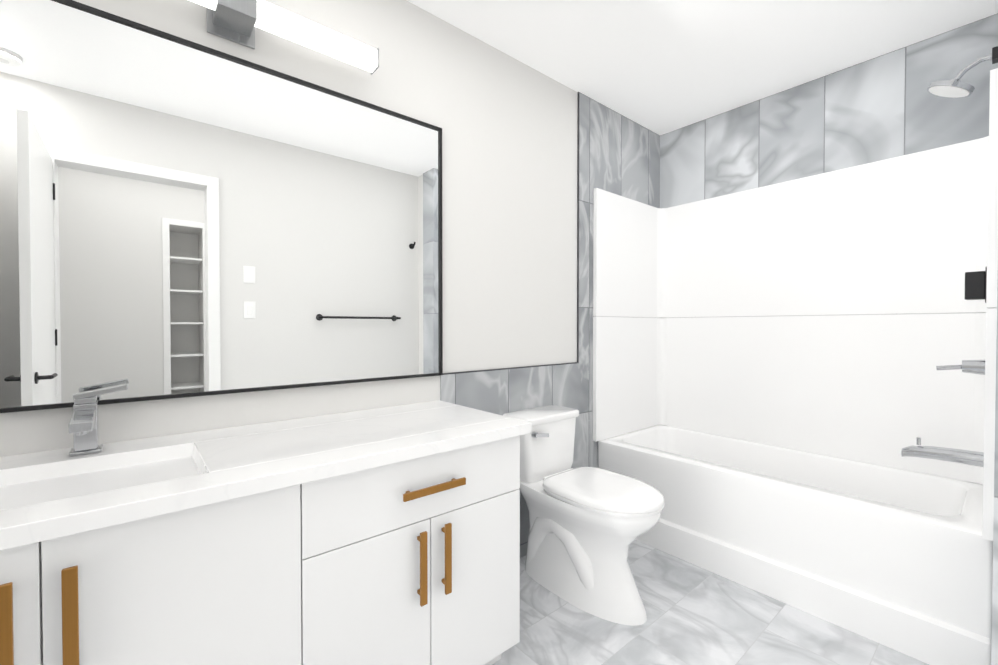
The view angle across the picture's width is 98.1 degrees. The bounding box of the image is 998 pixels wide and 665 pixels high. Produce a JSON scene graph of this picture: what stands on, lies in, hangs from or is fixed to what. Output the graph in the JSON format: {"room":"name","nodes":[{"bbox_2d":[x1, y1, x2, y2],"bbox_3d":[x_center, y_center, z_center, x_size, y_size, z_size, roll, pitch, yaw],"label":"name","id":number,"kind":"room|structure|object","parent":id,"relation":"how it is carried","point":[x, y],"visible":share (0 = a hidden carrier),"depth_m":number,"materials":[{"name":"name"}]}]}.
{"room":"bathroom","nodes":[
{"label":"bathroom","id":0,"kind":"room"},
{"bbox_2d":[0,0,577,456],"bbox_3d":[-0.223,-0.104,1.992,3.660,2.505,0.120,-1,1,-40],"label":"wall","id":1,"kind":"structure","parent":0,"point":[506,122],"depth_m":1.94,"materials":[{"name":"paint"}]},
{"bbox_2d":[0,0,442,412],"bbox_3d":[-0.840,-0.338,1.374,1.544,1.060,0.020,-1,1,-40],"label":"mirror","id":2,"kind":"object","parent":1,"relation":"attached to","point":[181,217],"visible":0.95,"depth_m":1.30,"materials":[{"name":"clear mirror"}]},
{"bbox_2d":[189,0,378,74],"bbox_3d":[-0.810,-1.000,1.325,0.888,0.155,0.119,-1,1,-40],"label":"light bar","id":3,"kind":"object","parent":1,"relation":"attached to","point":[237,21],"visible":1,"depth_m":1.38,"materials":[{"name":"white plastic"}]},
{"bbox_2d":[440,92,659,557],"bbox_3d":[0.436,-0.111,2.463,1.805,2.505,0.009,-1,1,-40],"label":"wall tile","id":4,"kind":"structure","parent":1,"relation":"attached to","point":[616,154],"depth_m":2.50,"materials":[{"name":"tile"}]},
{"bbox_2d":[593,68,997,540],"bbox_3d":[1.344,-0.096,2.198,0.741,1.489,1.567,-1,1,-40],"label":"shower surround","id":5,"kind":"object","parent":4,"relation":"attached to","point":[834,313],"visible":1,"depth_m":2.31,"materials":[{"name":"white plastic"}]},
{"bbox_2d":[901,437,983,468],"bbox_3d":[1.786,0.482,1.743,0.068,0.090,0.240,-1,1,-40],"label":"tub spout","id":6,"kind":"object","parent":5,"relation":"attached to","point":[969,457],"visible":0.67,"depth_m":1.72,"materials":[{"name":"silver metal"}]},
{"bbox_2d":[936,360,984,374],"bbox_3d":[1.817,0.132,1.701,0.150,0.150,0.142,-1,1,-40],"label":"shower valve","id":7,"kind":"object","parent":5,"relation":"attached to","point":[973,366],"visible":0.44,"depth_m":1.67,"materials":[{"name":"silver metal"}]},
{"bbox_2d":[965,267,986,302],"bbox_3d":[1.842,-0.180,1.667,0.100,0.135,0.065,-1,1,-40],"label":"holder","id":8,"kind":"object","parent":5,"relation":"attached to","point":[975,285],"visible":0.65,"depth_m":1.65,"materials":[{"name":"black metal"}]},
{"bbox_2d":[407,0,997,134],"bbox_3d":[0.755,-1.384,0.424,4.160,0.100,3.750,-1,1,-40],"label":"ceiling","id":9,"kind":"structure","parent":0,"point":[660,67],"depth_m":2.01,"materials":[{"name":"paint"}]},
{"bbox_2d":[493,540,928,664],"bbox_3d":[0.755,1.220,0.462,4.160,0.100,3.750,-1,1,-40],"label":"floor","id":10,"kind":"structure","parent":0,"point":[697,615],"depth_m":1.67,"materials":[{"name":"tile"}]},
{"bbox_2d":[0,436,519,664],"bbox_3d":[-0.691,0.751,1.152,1.565,0.819,0.576,-1,1,-40],"label":"bathroom vanity","id":11,"kind":"object","parent":10,"relation":"on","point":[416,561],"visible":0.88,"depth_m":1.01,"materials":[{"name":"white wood"}]},
{"bbox_2d":[0,400,531,550],"bbox_3d":[-0.688,0.339,1.150,1.605,0.068,0.573,-1,1,-40],"label":"countertop","id":12,"kind":"structure","parent":11,"relation":"on","point":[238,461],"depth_m":1.09,"materials":[{"name":"stone"}]},
{"bbox_2d":[68,383,127,455],"bbox_3d":[-0.997,0.222,1.079,0.113,0.168,0.176,-1,1,-40],"label":"faucet","id":13,"kind":"object","parent":12,"relation":"on","point":[83,425],"visible":1,"depth_m":1.09,"materials":[{"name":"silver metal"}]},
{"bbox_2d":[502,405,663,625],"bbox_3d":[0.383,0.771,1.946,0.379,0.755,0.726,-1,1,-40],"label":"toilet","id":14,"kind":"object","parent":10,"relation":"on","point":[588,525],"visible":0.98,"depth_m":1.84,"materials":[{"name":"ceramic"}]},
{"bbox_2d":[598,425,992,664],"bbox_3d":[1.355,0.897,2.221,0.710,0.495,1.565,-1,1,-40],"label":"tub","id":15,"kind":"object","parent":10,"relation":"on","point":[899,560],"visible":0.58,"depth_m":1.82,"materials":[{"name":"white ceramic"}]},
{"bbox_2d":[660,16,991,207],"bbox_3d":[1.641,-0.111,2.428,0.008,2.505,1.555,-1,1,-40],"label":"wall tile","id":16,"kind":"structure","parent":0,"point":[884,107],"depth_m":2.25,"materials":[{"name":"tile"}]},
{"bbox_2d":[988,13,997,664],"bbox_3d":[1.790,-0.098,1.541,0.853,2.505,0.008,-1,1,-40],"label":"wall tile","id":17,"kind":"structure","parent":0,"point":[994,641],"depth_m":1.28,"materials":[{"name":"tile"}]},
{"bbox_2d":[927,46,997,97],"bbox_3d":[1.813,-0.995,1.690,0.140,0.139,0.206,-1,1,-40],"label":"shower head","id":18,"kind":"object","parent":17,"relation":"attached to","point":[955,87],"visible":1,"depth_m":1.68}
]}

